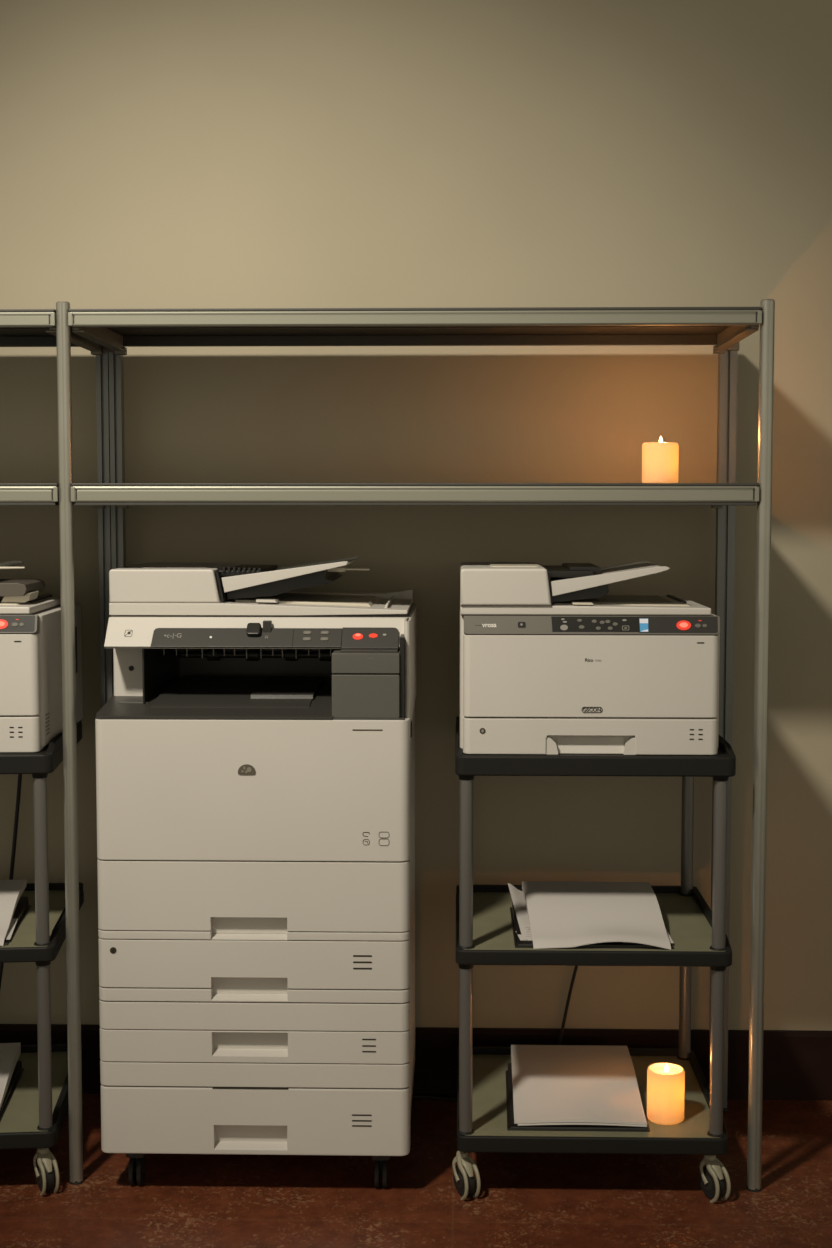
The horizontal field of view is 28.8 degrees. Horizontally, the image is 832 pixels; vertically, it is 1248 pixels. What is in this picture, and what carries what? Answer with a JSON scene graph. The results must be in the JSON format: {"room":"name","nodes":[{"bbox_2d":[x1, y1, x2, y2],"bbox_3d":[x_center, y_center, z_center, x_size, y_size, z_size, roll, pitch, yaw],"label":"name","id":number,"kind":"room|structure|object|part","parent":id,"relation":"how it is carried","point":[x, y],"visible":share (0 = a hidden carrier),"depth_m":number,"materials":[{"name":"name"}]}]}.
{"room":"copy room","nodes":[
{"label":"copy room","id":0,"kind":"room"},
{"bbox_2d":[0,0,831,1030],"bbox_3d":[0.090,-1.092,3.429,10.000,4.200,0.200,0,4,1],"label":"wall","id":1,"kind":"structure","parent":0,"point":[155,154],"depth_m":3.37,"materials":[{"name":"beige paint"}]},
{"bbox_2d":[0,1024,831,1100],"bbox_3d":[0.088,0.937,3.468,10.000,0.147,0.014,0,4,1],"label":"baseboard","id":2,"kind":"structure","parent":1,"relation":"attached to","point":[797,1064],"depth_m":3.45,"materials":[{"name":"brown wood"}]},
{"bbox_2d":[0,1094,831,1247],"bbox_3d":[0.008,1.281,0.393,10.000,0.100,6.600,0,4,1],"label":"floor","id":3,"kind":"structure","parent":0,"point":[524,1200],"depth_m":2.95,"materials":[{"name":"red tile"}]},
{"bbox_2d":[0,774,21,989],"bbox_3d":[-0.881,0.602,3.429,0.132,0.820,0.044,0,4,-3],"label":"power cable","id":4,"kind":"object","parent":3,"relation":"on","point":[19,782],"visible":0.35,"depth_m":3.43,"materials":[{"name":"black plastic"}]},
{"bbox_2d":[0,720,84,1195],"bbox_3d":[-0.921,0.620,3.135,0.504,0.832,0.464,0,4,-5],"label":"utility cart","id":5,"kind":"object","parent":3,"relation":"on","point":[35,1114],"visible":0.69,"depth_m":2.96,"materials":[{"name":"black plastic"}]},
{"bbox_2d":[0,1061,23,1120],"bbox_3d":[-0.909,0.903,3.118,0.260,0.020,0.310,0,4,-5],"label":"document folder","id":6,"kind":"object","parent":5,"relation":"on","point":[18,1070],"visible":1,"depth_m":3.17,"materials":[{"name":"black"}]},
{"bbox_2d":[0,1043,20,1108],"bbox_3d":[-0.906,0.882,3.127,0.242,0.040,0.319,0,4,-5],"label":"paper stack","id":7,"kind":"object","parent":6,"relation":"on","point":[10,1053],"visible":1,"depth_m":3.19,"materials":[{"name":"grey paper"}]},
{"bbox_2d":[4,896,30,944],"bbox_3d":[-0.894,0.562,3.071,0.286,0.022,0.287,0,4,-5],"label":"document folder","id":8,"kind":"object","parent":5,"relation":"on","point":[22,907],"visible":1,"depth_m":3.14,"materials":[{"name":"black"}]},
{"bbox_2d":[5,918,17,939],"bbox_3d":[-0.791,0.568,3.016,0.092,0.008,0.124,0,4,-5],"label":"loose sheet","id":9,"kind":"object","parent":8,"relation":"on","point":[14,921],"visible":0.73,"depth_m":3.01,"materials":[{"name":"grey paper"}]},
{"bbox_2d":[0,880,25,945],"bbox_3d":[-0.886,0.546,3.071,0.256,0.052,0.306,0,4,-5],"label":"paper stack","id":10,"kind":"object","parent":8,"relation":"on","point":[11,891],"visible":1,"depth_m":3.10,"materials":[{"name":"grey paper"}]},
{"bbox_2d":[0,560,82,752],"bbox_3d":[-0.911,0.050,3.114,0.466,0.336,0.432,0,4,-2],"label":"printer","id":11,"kind":"object","parent":5,"relation":"on","point":[30,622],"visible":0.99,"depth_m":2.92,"materials":[{"name":"beige plastic"}]},
{"bbox_2d":[0,560,23,566],"bbox_3d":[-0.876,-0.081,3.058,0.227,0.067,0.316,0,4,1],"label":"tray","id":12,"kind":"object","parent":11,"relation":"on","point":[11,563],"depth_m":3.19,"materials":[{"name":"white plastic"}]},
{"bbox_3d":[-0.752,-0.001,2.902,0.138,0.029,0.008,0,4,-2],"label":"dark panel","id":13,"kind":"part","parent":11,"relation":"part of","materials":[{"name":"grey plastic"}]},
{"bbox_3d":[-0.852,-0.047,3.101,0.251,0.006,0.305,0,4,-2],"label":"paper catch plate","id":14,"kind":"part","parent":11,"relation":"part of","materials":[{"name":"beige plastic"}]},
{"bbox_3d":[-0.906,0.198,2.934,0.455,0.064,0.050,0,4,-2],"label":"paper drawer","id":15,"kind":"part","parent":11,"relation":"part of","materials":[{"name":"beige plastic"}]},
{"bbox_2d":[0,579,44,596],"bbox_3d":[-0.793,-0.068,3.033,0.166,0.025,0.170,0,4,-2],"label":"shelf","id":16,"kind":"object","parent":11,"relation":"attached to","point":[8,587],"depth_m":2.97,"materials":[{"name":"grey plastic"}]},
{"bbox_3d":[-0.920,-0.039,3.087,0.446,0.016,0.370,0,4,-2],"label":"scanner lid","id":17,"kind":"part","parent":11,"relation":"part of","materials":[{"name":"beige plastic"}]},
{"bbox_3d":[-0.679,0.596,2.951,0.024,0.658,0.024,0,4,-5],"label":"post","id":18,"kind":"part","parent":5,"relation":"part of","materials":[{"name":"silver metal"}]},
{"bbox_2d":[95,557,416,1186],"bbox_3d":[-0.286,0.452,3.167,0.567,1.157,0.523,0,4,1],"label":"copier","id":19,"kind":"object","parent":3,"relation":"on","point":[255,737],"visible":1,"depth_m":2.92,"materials":[{"name":"beige plastic"}]},
{"bbox_2d":[96,676,332,719],"bbox_3d":[-0.355,0.141,3.119,0.427,0.048,0.460,0,4,1],"label":"tray","id":20,"kind":"object","parent":19,"relation":"on","point":[161,697],"depth_m":3.01,"materials":[{"name":"grey plastic"}]},
{"bbox_3d":[-0.309,0.025,2.958,0.348,0.034,0.031,0,4,1],"label":"control panel","id":21,"kind":"part","parent":19,"relation":"part of","materials":[{"name":"grey plastic"}]},
{"bbox_3d":[-0.300,0.543,2.937,0.137,0.034,0.002,0,4,1],"label":"handle","id":22,"kind":"part","parent":19,"relation":"part of","materials":[{"name":"beige plastic"}]},
{"bbox_3d":[-0.300,0.653,2.945,0.137,0.036,0.002,0,4,1],"label":"handle","id":23,"kind":"part","parent":19,"relation":"part of","materials":[{"name":"beige plastic"}]},
{"bbox_3d":[-0.293,0.496,2.937,0.564,0.142,0.050,0,4,1],"label":"drawer","id":24,"kind":"part","parent":19,"relation":"part of","materials":[{"name":"beige plastic"}]},
{"bbox_3d":[-0.296,0.011,2.961,0.026,0.026,0.025,0,4,1],"label":"knob","id":25,"kind":"part","parent":19,"relation":"part of","materials":[{"name":"black plastic"}]},
{"bbox_3d":[-0.293,0.624,2.946,0.564,0.112,0.050,0,4,1],"label":"drawer","id":26,"kind":"part","parent":19,"relation":"part of","materials":[{"name":"beige plastic"}]},
{"bbox_3d":[-0.293,0.707,2.952,0.564,0.050,0.050,0,4,1],"label":"filler panel","id":27,"kind":"part","parent":19,"relation":"part of","materials":[{"name":"beige plastic"}]},
{"bbox_3d":[-0.293,0.815,2.959,0.564,0.044,0.050,0,4,1],"label":"filler panel","id":28,"kind":"part","parent":19,"relation":"part of","materials":[{"name":"beige plastic"}]},
{"bbox_3d":[-0.293,0.763,2.956,0.564,0.058,0.050,0,4,1],"label":"drawer","id":29,"kind":"part","parent":19,"relation":"part of","materials":[{"name":"beige plastic"}]},
{"bbox_3d":[-0.293,0.901,2.966,0.564,0.124,0.050,0,4,1],"label":"drawer","id":30,"kind":"part","parent":19,"relation":"part of","materials":[{"name":"beige plastic"}]},
{"bbox_3d":[-0.287,-0.041,3.186,0.553,0.022,0.385,0,4,1],"label":"scanner lid","id":31,"kind":"part","parent":19,"relation":"part of","materials":[{"name":"beige plastic"}]},
{"bbox_2d":[222,557,369,599],"bbox_3d":[-0.222,-0.091,3.171,0.270,0.073,0.335,0,4,1],"label":"tray","id":32,"kind":"object","parent":19,"relation":"on","point":[239,582],"depth_m":3.04,"materials":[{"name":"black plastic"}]},
{"bbox_3d":[-0.208,-0.048,3.191,0.259,0.015,0.280,0,4,1],"label":"paper catch plate","id":33,"kind":"part","parent":19,"relation":"part of","materials":[{"name":"beige plastic"}]},
{"bbox_3d":[-0.083,0.111,3.138,0.121,0.078,0.502,0,4,1],"label":"service door","id":34,"kind":"part","parent":19,"relation":"part of","materials":[{"name":"grey plastic"}]},
{"bbox_3d":[-0.083,0.052,3.135,0.121,0.036,0.500,0,4,1],"label":"door panel","id":35,"kind":"part","parent":19,"relation":"part of","materials":[{"name":"grey plastic"}]},
{"bbox_3d":[-0.090,0.168,2.904,0.142,0.003,0.037,0,4,1],"label":"door sill","id":36,"kind":"part","parent":19,"relation":"part of","materials":[{"name":"grey plastic"}]},
{"bbox_3d":[-0.083,0.029,2.936,0.103,0.040,0.066,0,4,1],"label":"light panel","id":37,"kind":"part","parent":19,"relation":"part of","materials":[{"name":"grey plastic"}]},
{"bbox_3d":[-0.010,0.071,3.149,0.010,0.188,0.480,0,4,1],"label":"panel","id":38,"kind":"part","parent":19,"relation":"part of","materials":[{"name":"beige plastic"}]},
{"bbox_2d":[0,299,774,1191],"bbox_3d":[-0.630,0.218,3.171,2.554,1.624,0.428,0,4,1],"label":"shelving rack","id":39,"kind":"object","parent":3,"relation":"on","point":[107,333],"visible":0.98,"depth_m":2.93,"materials":[{"name":"metal"}]},
{"bbox_3d":[-1.264,-0.548,2.930,1.228,0.026,0.022,0,4,1],"label":"rail","id":40,"kind":"part","parent":39,"relation":"part of","materials":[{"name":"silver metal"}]},
{"bbox_3d":[-1.259,-0.578,3.130,1.260,0.005,0.424,0,4,1],"label":"shelf","id":41,"kind":"part","parent":39,"relation":"part of","materials":[{"name":"grey metal"}]},
{"bbox_3d":[-1.264,-0.236,2.952,1.228,0.028,0.022,0,4,1],"label":"rail","id":42,"kind":"part","parent":39,"relation":"part of","materials":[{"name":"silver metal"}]},
{"bbox_3d":[-1.259,-0.268,3.152,1.260,0.005,0.424,0,4,1],"label":"shelf","id":43,"kind":"part","parent":39,"relation":"part of","materials":[{"name":"grey metal"}]},
{"bbox_3d":[-1.254,-0.579,3.333,1.214,0.020,0.016,0,4,1],"label":"rail","id":44,"kind":"part","parent":39,"relation":"part of","materials":[{"name":"grey metal"}]},
{"bbox_3d":[-0.634,0.231,2.971,0.025,1.618,0.025,-1,4,-10],"label":"post","id":45,"kind":"part","parent":39,"relation":"part of","materials":[{"name":"metal"}]},
{"bbox_3d":[-0.639,0.220,3.371,0.024,1.579,0.026,0,4,1],"label":"post","id":46,"kind":"part","parent":39,"relation":"part of","materials":[{"name":"grey metal"}]},
{"bbox_3d":[-0.613,0.220,3.370,0.024,1.579,0.026,0,4,1],"label":"post","id":47,"kind":"part","parent":39,"relation":"part of","materials":[{"name":"grey metal"}]},
{"bbox_3d":[0.000,-0.575,3.098,1.259,0.005,0.424,0,4,1],"label":"shelf","id":48,"kind":"part","parent":39,"relation":"part of","materials":[{"name":"grey metal"}]},
{"bbox_3d":[-0.005,-0.545,2.897,1.227,0.026,0.022,0,4,1],"label":"rail","id":49,"kind":"part","parent":39,"relation":"part of","materials":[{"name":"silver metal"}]},
{"bbox_3d":[0.000,-0.265,3.120,1.259,0.005,0.424,0,4,1],"label":"shelf","id":50,"kind":"part","parent":39,"relation":"part of","materials":[{"name":"grey metal"}]},
{"bbox_3d":[-0.005,-0.234,2.920,1.227,0.028,0.022,0,4,1],"label":"rail","id":51,"kind":"part","parent":39,"relation":"part of","materials":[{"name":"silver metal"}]},
{"bbox_3d":[0.006,-0.577,3.300,1.213,0.020,0.016,0,4,1],"label":"rail","id":52,"kind":"part","parent":39,"relation":"part of","materials":[{"name":"grey metal"}]},
{"bbox_2d":[642,437,678,482],"bbox_3d":[0.466,-0.313,3.095,0.069,0.092,0.069,0,4,1],"label":"candle","id":53,"kind":"object","parent":39,"relation":"on","point":[660,460],"visible":0.91,"depth_m":3.07,"materials":[{"name":"beige wax"}]},
{"bbox_3d":[0.631,0.222,3.338,0.035,1.579,0.026,0,4,1],"label":"post","id":54,"kind":"part","parent":39,"relation":"part of","materials":[{"name":"grey metal"}]},
{"bbox_3d":[0.625,0.234,2.939,0.025,1.618,0.025,-1,4,-10],"label":"post","id":55,"kind":"part","parent":39,"relation":"part of","materials":[{"name":"metal"}]},
{"bbox_2d":[452,716,735,1202],"bbox_3d":[0.323,0.621,3.128,0.504,0.832,0.464,0,4,1],"label":"utility cart","id":56,"kind":"object","parent":3,"relation":"on","point":[484,931],"visible":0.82,"depth_m":2.93,"materials":[{"name":"black plastic"}]},
{"bbox_3d":[0.101,0.568,3.340,0.024,0.658,0.024,0,4,1],"label":"post","id":57,"kind":"part","parent":56,"relation":"part of","materials":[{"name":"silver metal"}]},
{"bbox_3d":[0.090,0.597,2.931,0.024,0.658,0.024,0,4,1],"label":"post","id":58,"kind":"part","parent":56,"relation":"part of","materials":[{"name":"silver metal"}]},
{"bbox_2d":[558,966,577,1044],"bbox_3d":[0.344,0.795,3.400,0.104,0.441,0.056,2,4,22],"label":"power cable","id":59,"kind":"object","parent":56,"relation":"hanging from","point":[575,967],"visible":0.27,"depth_m":3.43,"materials":[{"name":"black plastic"}]},
{"bbox_2d":[506,1063,649,1131],"bbox_3d":[0.301,0.904,3.111,0.260,0.020,0.310,0,4,1],"label":"document folder","id":60,"kind":"object","parent":56,"relation":"on","point":[509,1089],"visible":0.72,"depth_m":2.96,"materials":[{"name":"black"}]},
{"bbox_2d":[518,1122,646,1126],"bbox_3d":[0.306,0.904,3.061,0.236,0.009,0.210,0,4,1],"label":"loose sheet","id":61,"kind":"object","parent":60,"relation":"on","point":[551,1123],"visible":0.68,"depth_m":2.96,"materials":[{"name":"grey paper"}]},
{"bbox_2d":[511,1045,646,1124],"bbox_3d":[0.305,0.882,3.120,0.242,0.040,0.319,0,4,1],"label":"paper stack","id":62,"kind":"object","parent":61,"relation":"on","point":[551,1083],"visible":1,"depth_m":3.10,"materials":[{"name":"grey paper"}]},
{"bbox_2d":[460,561,719,754],"bbox_3d":[0.317,0.051,3.094,0.466,0.336,0.432,0,4,1],"label":"printer","id":63,"kind":"object","parent":56,"relation":"on","point":[557,664],"visible":1,"depth_m":2.88,"materials":[{"name":"beige plastic"}]},
{"bbox_3d":[0.306,-0.037,3.068,0.446,0.016,0.370,0,4,1],"label":"scanner lid","id":64,"kind":"part","parent":63,"relation":"part of","materials":[{"name":"beige plastic"}]},
{"bbox_3d":[0.312,0.199,2.915,0.455,0.064,0.050,0,4,1],"label":"paper drawer","id":65,"kind":"part","parent":63,"relation":"part of","materials":[{"name":"beige plastic"}]},
{"bbox_3d":[0.312,0.217,2.905,0.161,0.032,0.023,0,4,1],"label":"drawer handle","id":66,"kind":"part","parent":63,"relation":"part of","materials":[{"name":"beige plastic"}]},
{"bbox_3d":[0.318,0.000,2.878,0.156,0.027,0.007,0,4,1],"label":"keypad panel","id":67,"kind":"part","parent":63,"relation":"part of","materials":[{"name":"black plastic"}]},
{"bbox_2d":[550,561,669,602],"bbox_3d":[0.350,-0.080,3.039,0.212,0.067,0.310,0,4,1],"label":"tray","id":68,"kind":"object","parent":63,"relation":"on","point":[570,582],"depth_m":2.92,"materials":[{"name":"white plastic"}]},
{"bbox_3d":[0.376,-0.045,3.079,0.251,0.006,0.305,0,4,1],"label":"paper catch plate","id":69,"kind":"part","parent":63,"relation":"part of","materials":[{"name":"beige plastic"}]},
{"bbox_2d":[640,619,647,631],"bbox_3d":[0.404,0.002,2.875,0.015,0.022,0.006,0,4,1],"label":"screen","id":70,"kind":"object","parent":63,"relation":"on","point":[643,622],"depth_m":2.87,"materials":[{"name":"blue glass"}]},
{"bbox_3d":[0.465,0.001,2.874,0.138,0.029,0.008,0,4,1],"label":"dark panel","id":71,"kind":"part","parent":63,"relation":"part of","materials":[{"name":"grey plastic"}]},
{"bbox_2d":[680,622,687,626],"bbox_3d":[0.474,0.002,2.873,0.015,0.009,0.003,0,4,3],"label":"light","id":72,"kind":"object","parent":63,"relation":"on","point":[682,624],"depth_m":2.87,"materials":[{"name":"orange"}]},
{"bbox_2d":[510,901,673,948],"bbox_3d":[0.325,0.563,3.062,0.286,0.022,0.287,0,4,1],"label":"document folder","id":73,"kind":"object","parent":56,"relation":"on","point":[518,943],"visible":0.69,"depth_m":2.93,"materials":[{"name":"black"}]},
{"bbox_2d":[508,883,531,939],"bbox_3d":[0.279,0.545,3.089,0.200,0.041,0.273,0,4,1],"label":"loose sheet","id":74,"kind":"object","parent":73,"relation":"on","point":[517,896],"visible":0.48,"depth_m":3.10,"materials":[{"name":"grey paper"}]},
{"bbox_2d":[522,881,670,949],"bbox_3d":[0.334,0.547,3.062,0.256,0.052,0.306,0,4,1],"label":"paper stack","id":75,"kind":"object","parent":73,"relation":"on","point":[560,914],"visible":1,"depth_m":3.03,"materials":[{"name":"grey paper"}]},
{"bbox_2d":[623,928,673,942],"bbox_3d":[0.422,0.569,2.996,0.092,0.008,0.124,0,4,1],"label":"loose sheet","id":76,"kind":"object","parent":73,"relation":"on","point":[669,937],"visible":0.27,"depth_m":2.95,"materials":[{"name":"grey paper"}]},
{"bbox_2d":[647,1063,684,1124],"bbox_3d":[0.464,0.867,3.011,0.069,0.106,0.069,0,4,1],"label":"candle","id":77,"kind":"object","parent":56,"relation":"on","point":[665,1081],"visible":1,"depth_m":2.98,"materials":[{"name":"beige wax"}]},
{"bbox_3d":[0.555,0.569,3.328,0.024,0.658,0.024,0,4,1],"label":"post","id":78,"kind":"part","parent":56,"relation":"part of","materials":[{"name":"silver metal"}]},
{"bbox_3d":[0.544,0.598,2.920,0.024,0.658,0.024,0,4,1],"label":"post","id":79,"kind":"part","parent":56,"relation":"part of","materials":[{"name":"silver metal"}]}
]}

